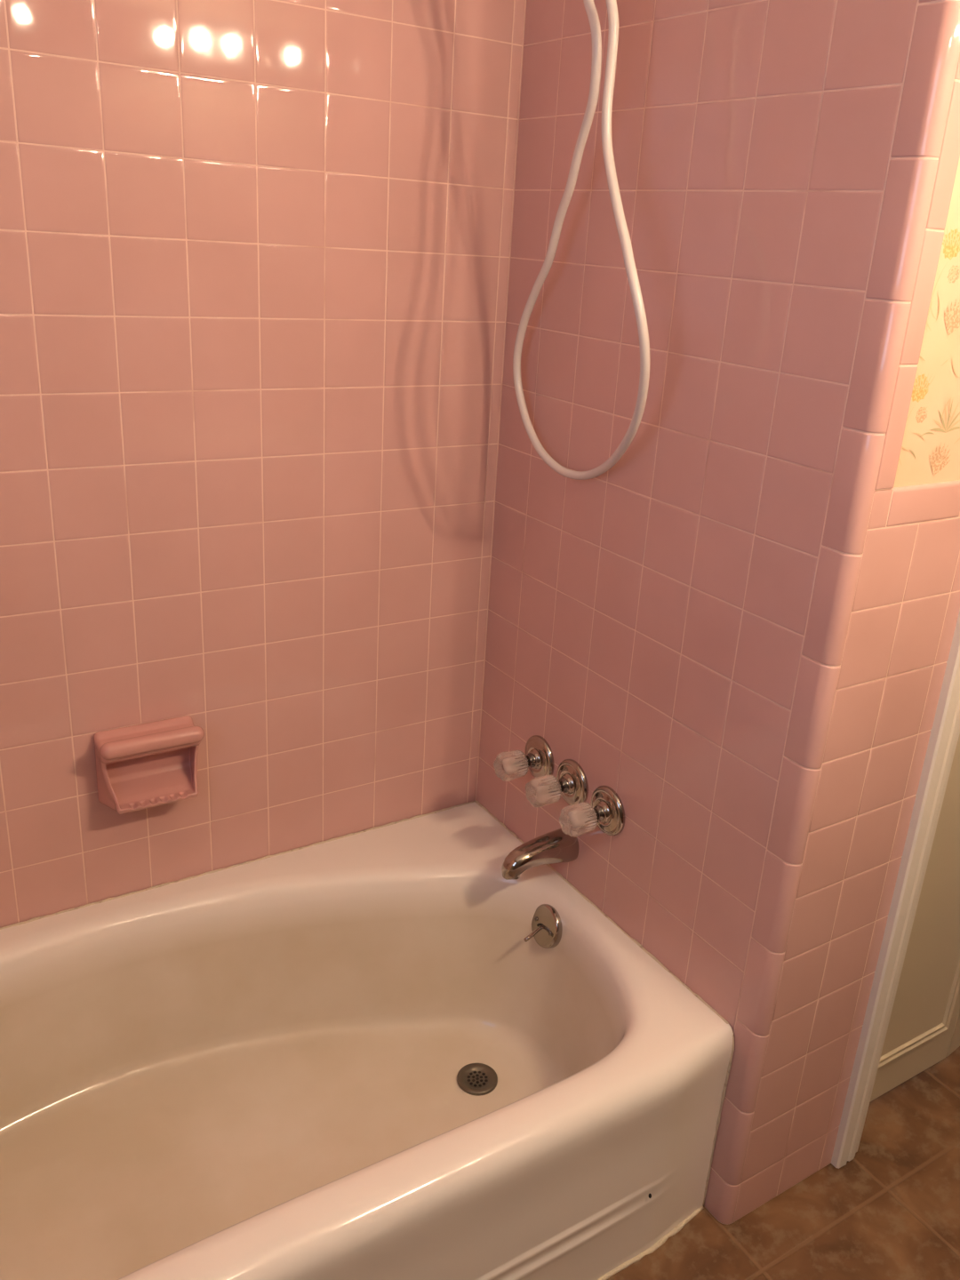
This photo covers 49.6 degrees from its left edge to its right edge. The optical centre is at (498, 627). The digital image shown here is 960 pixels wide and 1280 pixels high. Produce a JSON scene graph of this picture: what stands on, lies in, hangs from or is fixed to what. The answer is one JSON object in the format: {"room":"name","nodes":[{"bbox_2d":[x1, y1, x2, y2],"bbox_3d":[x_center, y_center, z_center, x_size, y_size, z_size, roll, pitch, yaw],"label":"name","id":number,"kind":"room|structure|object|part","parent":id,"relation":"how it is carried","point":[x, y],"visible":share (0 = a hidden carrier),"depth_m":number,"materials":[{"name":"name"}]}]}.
{"room":"bathroom","nodes":[
{"label":"bathroom","id":0,"kind":"room"},
{"bbox_2d":[0,0,526,927],"bbox_3d":[-0.697,-0.319,1.499,1.610,2.403,0.097,-10,24,-32],"label":"wall","id":1,"kind":"structure","parent":0,"point":[254,255],"depth_m":1.64,"materials":[{"name":"pink tile"}]},
{"bbox_2d":[93,715,204,814],"bbox_3d":[-0.571,0.228,1.707,0.165,0.136,0.079,-10,24,-32],"label":"soap dish","id":2,"kind":"object","parent":1,"relation":"attached to","point":[140,766],"visible":1,"depth_m":1.70,"materials":[{"name":"pink ceramic"}]},
{"bbox_2d":[476,0,941,1214],"bbox_3d":[0.230,-0.289,1.585,0.033,2.403,0.788,-10,24,-32],"label":"wall","id":3,"kind":"structure","parent":0,"point":[647,618],"depth_m":1.52,"materials":[{"name":"pink tile"}]},
{"bbox_2d":[493,735,554,781],"bbox_3d":[0.040,0.250,1.916,0.093,0.088,0.088,-10,24,-32],"label":"handle","id":4,"kind":"object","parent":3,"relation":"attached to","point":[538,757],"visible":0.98,"depth_m":1.90,"materials":[{"name":"silver metal"}]},
{"bbox_3d":[0.023,0.253,1.905,0.051,0.051,0.054,-10,24,-32],"label":"knob","id":5,"kind":"part","parent":4,"relation":"part of","materials":[{"name":"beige plastic"}]},
{"bbox_3d":[0.043,0.250,1.917,0.049,0.027,0.027,-10,24,-32],"label":"stem","id":6,"kind":"part","parent":4,"relation":"part of","materials":[{"name":"silver metal"}]},
{"bbox_2d":[501,828,578,879],"bbox_3d":[0.070,0.407,1.863,0.143,0.062,0.058,-10,24,-32],"label":"tub spout","id":7,"kind":"object","parent":3,"relation":"attached to","point":[556,846],"visible":0.95,"depth_m":1.84,"materials":[{"name":"silver metal"}]},
{"bbox_2d":[525,759,588,807],"bbox_3d":[0.096,0.284,1.836,0.093,0.088,0.088,-10,24,-32],"label":"handle","id":8,"kind":"object","parent":3,"relation":"attached to","point":[571,781],"visible":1,"depth_m":1.82,"materials":[{"name":"silver metal"}]},
{"bbox_3d":[0.079,0.287,1.825,0.051,0.052,0.053,-10,24,-32],"label":"knob","id":9,"kind":"part","parent":8,"relation":"part of","materials":[{"name":"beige plastic"}]},
{"bbox_3d":[0.098,0.284,1.837,0.049,0.027,0.027,-10,24,-32],"label":"stem","id":10,"kind":"part","parent":8,"relation":"part of","materials":[{"name":"silver metal"}]},
{"bbox_2d":[559,785,624,837],"bbox_3d":[0.151,0.320,1.757,0.093,0.088,0.088,-10,24,-32],"label":"handle","id":11,"kind":"object","parent":3,"relation":"attached to","point":[605,810],"visible":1,"depth_m":1.75,"materials":[{"name":"silver metal"}]},
{"bbox_3d":[0.134,0.323,1.746,0.051,0.053,0.053,-10,24,-32],"label":"knob","id":12,"kind":"part","parent":11,"relation":"part of","materials":[{"name":"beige plastic"}]},
{"bbox_3d":[0.153,0.320,1.758,0.049,0.027,0.027,-10,24,-32],"label":"stem","id":13,"kind":"part","parent":11,"relation":"part of","materials":[{"name":"silver metal"}]},
{"bbox_2d":[704,0,959,1224],"bbox_3d":[0.431,-0.159,1.274,0.053,2.403,0.014,19,25,34],"label":"trim","id":14,"kind":"structure","parent":3,"relation":"attached to","point":[934,52],"depth_m":1.29,"materials":[{"name":"pink tile"}]},
{"bbox_3d":[0.128,-0.957,1.304,0.246,0.188,0.106,-10,24,-32],"label":"shower","id":15,"kind":"object","parent":3,"relation":"attached to","visible":0},
{"bbox_2d":[512,0,650,479],"bbox_3d":[0.133,-0.564,1.521,0.119,0.726,0.423,-1,21,-12],"label":"shower hose","id":16,"kind":"object","parent":15,"relation":"hanging from","point":[589,5],"visible":1,"depth_m":1.41,"materials":[{"name":"beige plastic"}]},
{"bbox_2d":[607,1046,959,1279],"bbox_3d":[0.194,1.055,1.510,2.560,0.059,1.750,-10,24,-32],"label":"floor","id":17,"kind":"structure","parent":0,"point":[892,1212],"depth_m":1.71,"materials":[{"name":"brown tile"}]},
{"bbox_2d":[0,800,734,1279],"bbox_3d":[-0.487,0.771,1.539,1.524,0.375,0.785,-10,24,-32],"label":"bathtub","id":18,"kind":"object","parent":17,"relation":"on","point":[381,1052],"visible":0.99,"depth_m":1.72,"materials":[{"name":"white ceramic"}]},
{"bbox_3d":[0.066,0.554,1.883,0.047,0.017,0.007,-14,27,-39],"label":"trip lever","id":19,"kind":"part","parent":18,"relation":"part of","materials":[{"name":"silver metal"}]},
{"bbox_3d":[0.092,0.547,1.902,0.042,0.081,0.079,-10,24,-32],"label":"overflow plate","id":20,"kind":"part","parent":18,"relation":"part of","materials":[{"name":"silver metal"}]},
{"bbox_2d":[732,156,959,1223],"bbox_3d":[0.557,-0.180,1.354,0.275,2.403,0.049,-10,24,-32],"label":"wall","id":21,"kind":"structure","parent":0,"point":[906,605],"depth_m":1.47,"materials":[{"name":"pink tile"}]},
{"bbox_2d":[831,609,959,1168],"bbox_3d":[0.677,-0.061,1.448,0.067,2.125,0.018,-10,24,-32],"label":"trim","id":22,"kind":"structure","parent":21,"relation":"attached to","point":[945,732],"depth_m":1.62,"materials":[{"name":"beige paint"}]},
{"bbox_2d":[867,480,959,529],"bbox_3d":[0.557,-0.162,1.335,0.246,0.049,0.007,-10,24,-32],"label":"trim","id":23,"kind":"structure","parent":21,"relation":"attached to","point":[909,504],"depth_m":1.31,"materials":[{"name":"pink tile"}]},
{"bbox_2d":[874,54,959,490],"bbox_3d":[0.508,-0.724,1.063,0.037,1.188,0.007,-10,24,-32],"label":"trim","id":24,"kind":"structure","parent":21,"relation":"attached to","point":[948,158],"depth_m":1.19,"materials":[{"name":"pink tile"}]},
{"bbox_3d":[1.387,-0.268,1.734,0.054,2.403,1.814,-10,24,-32],"label":"wall","id":25,"kind":"structure","parent":0,"visible":0},
{"bbox_2d":[869,733,959,1102],"bbox_3d":[0.809,-0.086,1.620,0.315,2.043,0.041,-10,24,-32],"label":"door","id":26,"kind":"structure","parent":25,"relation":"in","point":[926,1006],"depth_m":1.88,"materials":[{"name":"beige paint"}]},
{"bbox_3d":[0.786,0.442,1.806,0.257,0.756,0.006,-10,24,-32],"label":"panel molding","id":27,"kind":"part","parent":26,"relation":"part of","materials":[{"name":"beige paint"}]},
{"bbox_2d":[946,1008,959,1056],"bbox_3d":[1.078,-0.141,1.812,0.354,2.043,0.041,-13,27,-38],"label":"door","id":28,"kind":"structure","parent":25,"relation":"in","point":[955,1043],"depth_m":2.05,"materials":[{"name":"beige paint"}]}
]}

